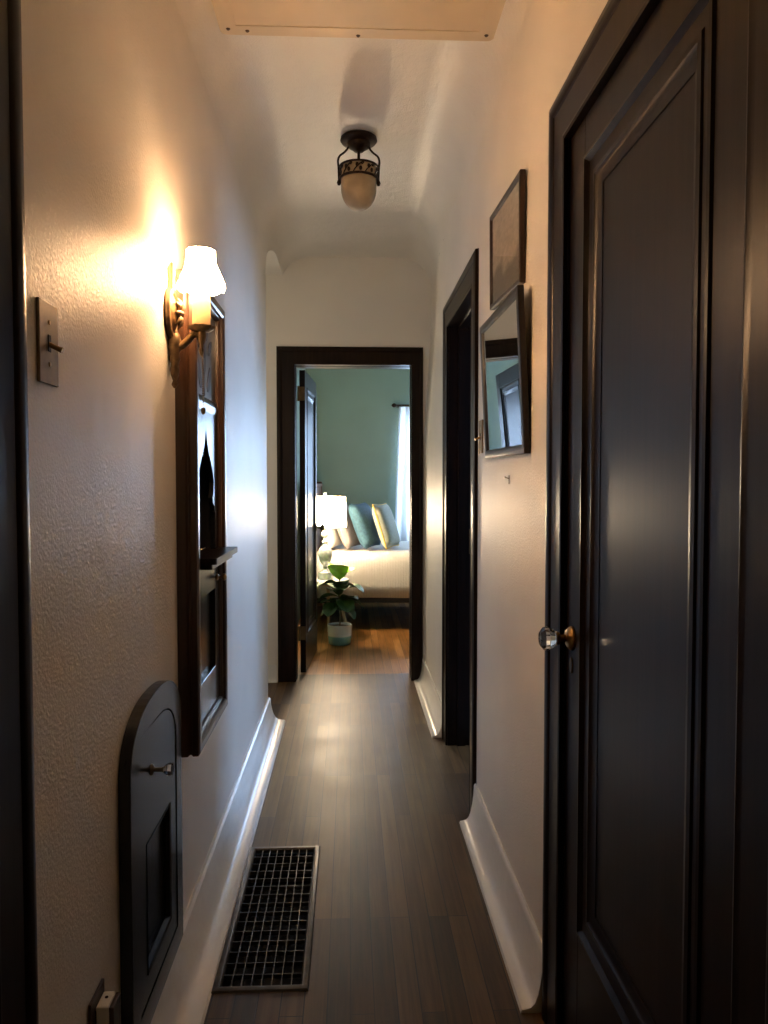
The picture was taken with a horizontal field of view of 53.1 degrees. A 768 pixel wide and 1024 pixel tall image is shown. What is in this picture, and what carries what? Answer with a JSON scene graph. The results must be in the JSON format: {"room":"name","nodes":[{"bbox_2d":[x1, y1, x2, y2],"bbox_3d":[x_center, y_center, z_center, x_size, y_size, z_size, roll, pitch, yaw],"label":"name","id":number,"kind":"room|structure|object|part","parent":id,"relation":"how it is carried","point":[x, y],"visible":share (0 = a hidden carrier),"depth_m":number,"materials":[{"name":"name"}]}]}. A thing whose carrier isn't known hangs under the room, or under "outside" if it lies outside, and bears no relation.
{"room":"home hallway","nodes":[
{"label":"home hallway","id":0,"kind":"room"},
{"bbox_2d":[21,0,267,1023],"bbox_3d":[-0.957,-0.027,1.374,0.910,2.490,5.430,0,2,-3],"label":"wall","id":1,"kind":"structure","parent":0,"point":[129,165],"depth_m":1.43,"materials":[{"name":"paint"}]},
{"bbox_2d":[0,0,38,1023],"bbox_3d":[-0.455,0.188,0.523,0.017,2.124,1.026,0,2,-3],"label":"trim","id":2,"kind":"structure","parent":1,"relation":"attached to","point":[18,901],"depth_m":0.98,"materials":[{"name":"brown wood"}]},
{"bbox_2d":[36,297,63,386],"bbox_3d":[-0.477,-0.244,1.115,0.026,0.118,0.070,0,2,-3],"label":"light switch","id":3,"kind":"object","parent":1,"relation":"attached to","point":[47,347],"visible":1,"depth_m":1.11,"materials":[{"name":"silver metal"}]},
{"bbox_2d":[88,978,103,1023],"bbox_3d":[-0.493,0.883,1.326,0.008,0.116,0.072,0,2,-3],"label":"wall outlet","id":4,"kind":"object","parent":1,"relation":"attached to","point":[92,1019],"visible":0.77,"depth_m":1.31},
{"bbox_2d":[96,991,120,1023],"bbox_3d":[-0.477,0.880,1.332,0.030,0.077,0.044,0,2,-3],"label":"night light","id":5,"kind":"object","parent":4,"relation":"attached to","point":[108,1009],"visible":1,"depth_m":1.32,"materials":[{"name":"white plastic"}]},
{"bbox_2d":[118,680,182,1023],"bbox_3d":[-0.479,0.722,1.683,0.070,0.679,0.438,0,2,-3],"label":"door","id":6,"kind":"structure","parent":1,"relation":"in","point":[150,759],"depth_m":1.61,"materials":[{"name":"black paint"}]},
{"bbox_3d":[-0.508,0.815,1.685,0.005,0.278,0.214,0,2,-3],"label":"recessed panel","id":7,"kind":"part","parent":6,"relation":"part of","materials":[{"name":"black paint"}]},
{"bbox_3d":[-0.475,0.541,1.617,0.028,0.024,0.024,0,2,-3],"label":"knob stem","id":8,"kind":"part","parent":6,"relation":"part of","materials":[{"name":"gold metal"}]},
{"bbox_3d":[-0.501,0.724,1.682,0.020,0.558,0.322,0,2,-3],"label":"door","id":9,"kind":"part","parent":6,"relation":"part of","materials":[{"name":"black paint"}]},
{"bbox_3d":[-0.498,0.815,1.686,0.016,0.274,0.210,0,2,-3],"label":"panel moulding","id":10,"kind":"part","parent":6,"relation":"part of","materials":[{"name":"black paint"}]},
{"bbox_3d":[-0.453,0.541,1.618,0.024,0.028,0.029,0,2,-3],"label":"knob","id":11,"kind":"part","parent":6,"relation":"part of","materials":[{"name":"clear glass"}]},
{"bbox_2d":[164,245,225,414],"bbox_3d":[-0.455,-0.436,1.872,0.145,0.399,0.123,0,2,-3],"label":"wall sconce","id":12,"kind":"object","parent":1,"relation":"attached to","point":[200,276],"visible":1,"depth_m":1.85,"materials":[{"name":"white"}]},
{"bbox_3d":[-0.473,-0.413,1.872,0.083,0.070,0.026,0,2,-3],"label":"arm","id":13,"kind":"part","parent":12,"relation":"part of"},
{"bbox_3d":[-0.444,-0.586,1.867,0.110,0.097,0.110,1,2,20],"label":"lamp shade","id":14,"kind":"part","parent":12,"relation":"part of","materials":[{"name":"fabric"}]},
{"bbox_3d":[-0.444,-0.590,1.866,0.114,0.091,0.113,1,2,20],"label":"shade trim","id":15,"kind":"part","parent":12,"relation":"part of","materials":[{"name":"white fabric"}]},
{"bbox_3d":[-0.440,-0.330,1.868,0.012,0.186,0.011,0,2,-3],"label":"pull chain","id":16,"kind":"part","parent":12,"relation":"part of","materials":[{"name":"metal"}]},
{"bbox_2d":[175,269,237,757],"bbox_3d":[-0.566,0.002,2.177,0.241,1.240,0.460,0,2,-3],"label":"upper cabinet","id":17,"kind":"object","parent":1,"relation":"attached to","point":[200,475],"visible":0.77,"depth_m":2.08,"materials":[{"name":"brown wood"}]},
{"bbox_3d":[-0.521,0.352,2.192,0.012,0.248,0.256,0,2,-3],"label":"door panel","id":18,"kind":"part","parent":17,"relation":"part of","materials":[{"name":"black paint"}]},
{"bbox_3d":[-0.517,-0.444,2.162,0.020,0.264,0.376,0,2,-3],"label":"panel","id":19,"kind":"part","parent":17,"relation":"part of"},
{"bbox_3d":[-0.513,-0.304,2.168,0.028,0.040,0.376,0,2,-3],"label":"cross rail","id":20,"kind":"part","parent":17,"relation":"part of","materials":[{"name":"paint"}]},
{"bbox_3d":[-0.510,-0.082,2.176,0.014,0.408,0.376,0,2,-3],"label":"arched panel","id":21,"kind":"part","parent":17,"relation":"part of","materials":[{"name":"black paint"}]},
{"bbox_3d":[-0.514,0.362,2.193,0.026,0.428,0.376,0,2,-3],"label":"cupboard door","id":22,"kind":"part","parent":17,"relation":"part of","materials":[{"name":"black paint"}]},
{"bbox_2d":[200,547,237,569],"bbox_3d":[-0.559,0.130,2.199,0.226,0.030,0.390,0,2,-3],"label":"shelf","id":23,"kind":"object","parent":17,"relation":"attached to","point":[211,558],"depth_m":2.13,"materials":[{"name":"brown wood"}]},
{"bbox_3d":[-0.492,0.197,2.336,0.030,0.022,0.022,0,2,-3],"label":"knob","id":24,"kind":"part","parent":17,"relation":"part of","materials":[{"name":"gold metal"}]},
{"bbox_2d":[151,697,284,1023],"bbox_3d":[-0.506,1.108,2.586,0.095,0.130,3.035,0,2,-3],"label":"baseboard","id":25,"kind":"structure","parent":1,"relation":"attached to","point":[185,997],"depth_m":2.30,"materials":[{"name":"white wood"}]},
{"bbox_2d":[297,368,305,622],"bbox_3d":[-0.764,-0.326,6.645,0.001,2.690,3.240,0,2,-3],"label":"wall","id":26,"kind":"structure","parent":0,"point":[298,369],"depth_m":7.03,"materials":[{"name":"green paint"}]},
{"bbox_2d":[328,622,351,645],"bbox_3d":[-0.349,0.961,6.061,0.190,0.154,0.190,0,2,-3],"label":"pot","id":27,"kind":"object","parent":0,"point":[339,633],"depth_m":5.99,"materials":[{"name":"ceramic"}]},
{"bbox_2d":[266,257,430,664],"bbox_3d":[-0.591,-0.259,4.872,1.950,2.690,0.001,0,2,-3],"label":"wall","id":28,"kind":"structure","parent":0,"point":[316,301],"depth_m":4.85,"materials":[{"name":"paint"}]},
{"bbox_2d":[268,665,277,682],"bbox_3d":[-1.122,1.031,4.883,0.886,0.110,0.028,0,2,-3],"label":"baseboard","id":29,"kind":"structure","parent":28,"relation":"attached to","point":[272,669],"depth_m":4.91,"materials":[{"name":"white wood"}]},
{"bbox_2d":[297,370,324,671],"bbox_3d":[-0.503,0.056,5.407,0.101,1.996,0.706,0,2,2],"label":"door","id":30,"kind":"structure","parent":28,"relation":"in","point":[306,390],"depth_m":5.19,"materials":[{"name":"brown wood"}]},
{"bbox_3d":[-0.530,-0.014,5.413,0.016,1.616,0.450,0,2,1],"label":"panel","id":31,"kind":"part","parent":30,"relation":"part of","materials":[{"name":"brown wood"}]},
{"bbox_3d":[-0.519,-0.014,5.413,0.027,1.660,0.494,0,2,1],"label":"panel moulding","id":32,"kind":"part","parent":30,"relation":"part of","materials":[{"name":"brown wood"}]},
{"bbox_3d":[-0.472,0.115,5.707,0.064,0.052,0.052,0,2,1],"label":"knob","id":33,"kind":"part","parent":30,"relation":"part of","materials":[{"name":"black metal"}]},
{"bbox_2d":[276,346,422,681],"bbox_3d":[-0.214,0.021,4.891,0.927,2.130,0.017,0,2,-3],"label":"trim","id":34,"kind":"structure","parent":28,"relation":"attached to","point":[287,357],"depth_m":4.88,"materials":[{"name":"brown wood"}]},
{"bbox_2d":[298,603,408,674],"bbox_3d":[0.469,1.016,6.758,2.470,0.001,3.225,0,2,-3],"label":"floor","id":35,"kind":"structure","parent":0,"point":[379,644],"depth_m":6.01,"materials":[{"name":"brown wood"}]},
{"bbox_2d":[317,577,348,631],"bbox_3d":[-0.465,0.793,6.367,0.360,0.480,0.385,0,2,-3],"label":"nightstand","id":36,"kind":"object","parent":35,"relation":"on","point":[334,578],"visible":0.12,"depth_m":6.32,"materials":[{"name":"brown wood"}]},
{"bbox_3d":[-0.471,0.797,6.497,0.032,0.462,0.125,0,2,-3],"label":"leg","id":37,"kind":"part","parent":36,"relation":"part of","materials":[{"name":"brown wood"}]},
{"bbox_2d":[317,492,346,579],"bbox_3d":[-0.484,0.195,6.327,0.356,0.717,0.356,0,2,-3],"label":"table lamp","id":38,"kind":"object","parent":36,"relation":"on","point":[331,510],"visible":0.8,"depth_m":6.20,"materials":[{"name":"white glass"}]},
{"bbox_3d":[-0.484,-0.003,6.319,0.352,0.250,0.352,0,2,-3],"label":"lamp shade","id":39,"kind":"part","parent":38,"relation":"part of","materials":[{"name":"fabric"}]},
{"bbox_3d":[-0.340,0.805,6.288,0.125,0.462,0.032,1,3,31],"label":"leg","id":40,"kind":"part","parent":36,"relation":"part of","materials":[{"name":"brown wood"}]},
{"bbox_2d":[317,562,363,645],"bbox_3d":[-0.349,0.718,6.029,0.388,0.644,0.290,0,2,-3],"label":"fig","id":41,"kind":"object","parent":35,"relation":"on","point":[339,633],"visible":0.99,"depth_m":5.98,"materials":[{"name":"plant"}]},
{"bbox_2d":[317,482,408,604],"bbox_3d":[0.367,0.353,7.297,2.075,1.285,1.530,0,2,-3],"label":"bed","id":42,"kind":"object","parent":35,"relation":"on","point":[319,484],"visible":0.16,"depth_m":6.58,"materials":[{"name":"brown wood"}]},
{"bbox_3d":[-0.637,0.354,7.252,0.066,1.285,1.530,0,2,-3],"label":"headboard","id":43,"kind":"part","parent":42,"relation":"part of","materials":[{"name":"brown wood"}]},
{"bbox_2d":[317,541,408,597],"bbox_3d":[0.397,0.511,7.302,1.995,0.391,1.479,0,2,-3],"label":"bedspread","id":44,"kind":"object","parent":42,"relation":"on","point":[381,572],"visible":0.23,"depth_m":6.55,"materials":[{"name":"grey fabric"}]},
{"bbox_2d":[322,528,342,547],"bbox_3d":[-0.470,0.142,6.908,0.150,0.348,0.461,0,2,11],"label":"pillow","id":45,"kind":"object","parent":44,"relation":"on","point":[334,540],"visible":0.32,"depth_m":6.75,"materials":[{"name":"beige fabric"}]},
{"bbox_2d":[337,504,360,548],"bbox_3d":[-0.334,0.125,6.923,0.192,0.380,0.500,1,2,14],"label":"pillow","id":46,"kind":"object","parent":44,"relation":"on","point":[348,536],"visible":0.48,"depth_m":6.76,"materials":[{"name":"beige fabric"}]},
{"bbox_2d":[348,502,380,548],"bbox_3d":[-0.168,0.117,6.931,0.219,0.397,0.481,1,2,15],"label":"pillow","id":47,"kind":"object","parent":44,"relation":"on","point":[361,516],"visible":0.9,"depth_m":6.74,"materials":[{"name":"teal fabric"}]},
{"bbox_2d":[372,503,399,549],"bbox_3d":[0.019,0.123,6.935,0.185,0.396,0.469,1,2,15],"label":"pillow","id":48,"kind":"object","parent":44,"relation":"on","point":[386,527],"visible":1,"depth_m":6.76,"materials":[{"name":"beige fabric"}]},
{"bbox_3d":[0.397,0.722,7.312,2.015,0.055,1.430,0,2,-3],"label":"rail","id":49,"kind":"part","parent":42,"relation":"part of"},
{"bbox_2d":[175,0,534,288],"bbox_3d":[-0.496,-1.329,1.731,1.865,0.314,6.200,0,2,-3],"label":"ceiling","id":50,"kind":"structure","parent":0,"point":[284,106],"depth_m":2.96,"materials":[{"name":"paint"}]},
{"bbox_2d":[211,0,505,40],"bbox_3d":[-0.060,-1.450,1.907,0.815,0.090,0.802,0,2,-3],"label":"attic hatch","id":51,"kind":"object","parent":50,"relation":"attached to","point":[456,20],"visible":1,"depth_m":2.21,"materials":[{"name":"paint"}]},
{"bbox_2d":[337,130,380,210],"bbox_3d":[-0.104,-1.391,3.163,0.166,0.298,0.166,1,2,24],"label":"ceiling light","id":52,"kind":"object","parent":50,"relation":"attached to","point":[358,178],"visible":1,"depth_m":3.12,"materials":[{"name":"beige glass"}]},
{"bbox_3d":[-0.167,-1.427,3.159,0.054,0.169,0.018,0,2,-3],"label":"arm","id":53,"kind":"part","parent":52,"relation":"part of","materials":[{"name":"brown metal"}]},
{"bbox_3d":[-0.104,-1.333,3.166,0.145,0.182,0.145,0,2,-3],"label":"lamp shade","id":54,"kind":"part","parent":52,"relation":"part of","materials":[{"name":"white glass"}]},
{"bbox_3d":[-0.041,-1.427,3.165,0.054,0.169,0.018,0,2,-3],"label":"arm","id":55,"kind":"part","parent":52,"relation":"part of","materials":[{"name":"brown metal"}]},
{"bbox_2d":[306,368,409,540],"bbox_3d":[0.398,-0.389,8.317,2.470,2.690,0.001,0,2,-3],"label":"wall","id":56,"kind":"structure","parent":0,"point":[357,422],"depth_m":8.27,"materials":[{"name":"green paint"}]},
{"bbox_2d":[391,403,408,407],"bbox_3d":[0.765,-1.137,8.243,1.380,0.047,0.124,0,2,-3],"label":"curtain rod","id":57,"kind":"object","parent":56,"relation":"attached to","point":[393,404],"visible":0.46,"depth_m":8.17,"materials":[{"name":"brown metal"}]},
{"bbox_2d":[395,407,408,540],"bbox_3d":[0.379,-0.095,8.222,0.583,2.050,0.061,0,2,-3],"label":"curtain","id":58,"kind":"object","parent":57,"relation":"hanging from","point":[402,478],"visible":0.22,"depth_m":8.21,"materials":[{"name":"white fabric"}]},
{"bbox_2d":[204,673,545,1023],"bbox_3d":[-0.458,1.199,1.916,1.950,0.001,6.375,0,2,-3],"label":"floor","id":59,"kind":"structure","parent":0,"point":[403,933],"depth_m":2.54,"materials":[{"name":"brown wood"}]},
{"bbox_2d":[211,846,319,993],"bbox_3d":[-0.327,1.241,2.303,0.243,0.127,0.766,0,2,-3],"label":"floor vent","id":60,"kind":"object","parent":59,"relation":"in","point":[267,947],"visible":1,"depth_m":2.28,"materials":[{"name":"metal"}]},
{"bbox_2d":[423,0,607,972],"bbox_3d":[0.413,-0.044,1.820,0.045,2.490,6.200,0,2,-3],"label":"wall","id":61,"kind":"structure","parent":0,"point":[512,516],"depth_m":2.19,"materials":[{"name":"paint"}]},
{"bbox_2d":[414,658,441,737],"bbox_3d":[0.247,1.031,4.381,0.065,0.150,1.092,0,2,-3],"label":"baseboard","id":62,"kind":"structure","parent":61,"relation":"attached to","point":[429,697],"depth_m":4.26,"materials":[{"name":"white wood"}]},
{"bbox_2d":[448,293,470,745],"bbox_3d":[0.389,0.130,3.324,0.130,2.030,0.768,0,2,-3],"label":"door","id":63,"kind":"structure","parent":61,"relation":"attached to","point":[460,327],"depth_m":3.68,"materials":[{"name":"brown wood"}]},
{"bbox_2d":[442,248,478,811],"bbox_3d":[0.316,0.083,3.319,0.017,2.124,0.964,0,2,-3],"label":"trim","id":64,"kind":"structure","parent":61,"relation":"attached to","point":[468,283],"depth_m":2.95,"materials":[{"name":"brown wood"}]},
{"bbox_2d":[475,419,482,453],"bbox_3d":[0.336,-0.269,2.744,0.026,0.118,0.070,0,2,-3],"label":"light switch","id":65,"kind":"object","parent":61,"relation":"attached to","point":[480,437],"visible":0.97,"depth_m":2.74,"materials":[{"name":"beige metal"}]},
{"bbox_3d":[0.346,-0.269,2.745,0.005,0.118,0.070,0,2,-3],"label":"plate","id":66,"kind":"part","parent":65,"relation":"part of","materials":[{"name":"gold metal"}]},
{"bbox_2d":[460,783,541,1012],"bbox_3d":[0.337,1.107,2.357,0.065,0.150,1.034,0,2,-3],"label":"baseboard","id":67,"kind":"structure","parent":61,"relation":"attached to","point":[519,939],"depth_m":2.19,"materials":[{"name":"white wood"}]},
{"bbox_2d":[479,285,530,457],"bbox_3d":[0.348,-0.382,2.273,0.040,0.438,0.580,0,2,-3],"label":"mirror","id":68,"kind":"object","parent":61,"relation":"attached to","point":[503,334],"visible":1,"depth_m":2.19,"materials":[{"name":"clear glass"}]},
{"bbox_3d":[0.346,-0.381,2.273,0.001,0.386,0.529,-3,3,-2],"label":"glass","id":69,"kind":"part","parent":68,"relation":"part of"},
{"bbox_2d":[490,169,525,309],"bbox_3d":[0.357,-0.778,2.258,0.021,0.316,0.456,0,2,-3],"label":"framed picture","id":70,"kind":"object","parent":61,"relation":"attached to","point":[508,219],"visible":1,"depth_m":2.21,"materials":[{"name":"brown wood"}]},
{"bbox_2d":[493,182,518,302],"bbox_3d":[0.357,-0.778,2.258,0.002,0.258,0.406,-1,5,-2],"label":"print","id":71,"kind":"object","parent":70,"relation":"attached to","point":[506,223],"depth_m":2.24},
{"bbox_2d":[538,0,747,1023],"bbox_3d":[0.400,0.213,1.304,0.105,1.996,0.757,0,2,-3],"label":"door","id":72,"kind":"structure","parent":61,"relation":"in","point":[658,157],"depth_m":1.22,"materials":[{"name":"brown wood"}]},
{"bbox_3d":[0.350,0.270,1.643,0.035,0.052,0.052,0,2,-3],"label":"knob","id":73,"kind":"part","parent":72,"relation":"part of","materials":[{"name":"clear glass"}]},
{"bbox_3d":[0.401,0.328,1.648,0.003,0.036,0.022,0,2,-3],"label":"keyhole plate","id":74,"kind":"part","parent":72,"relation":"part of","materials":[{"name":"black metal"}]},
{"bbox_3d":[0.436,0.093,1.301,0.015,1.560,0.517,0,2,-3],"label":"panel","id":75,"kind":"part","parent":72,"relation":"part of","materials":[{"name":"brown wood"}]},
{"bbox_3d":[0.426,0.093,1.301,0.027,1.604,0.561,0,2,-3],"label":"panel moulding","id":76,"kind":"part","parent":72,"relation":"part of","materials":[{"name":"brown wood"}]},
{"bbox_2d":[542,0,767,1023],"bbox_3d":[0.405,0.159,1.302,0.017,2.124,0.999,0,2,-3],"label":"trim","id":77,"kind":"structure","parent":61,"relation":"attached to","point":[618,22],"depth_m":0.91,"materials":[{"name":"brown wood"}]}
]}

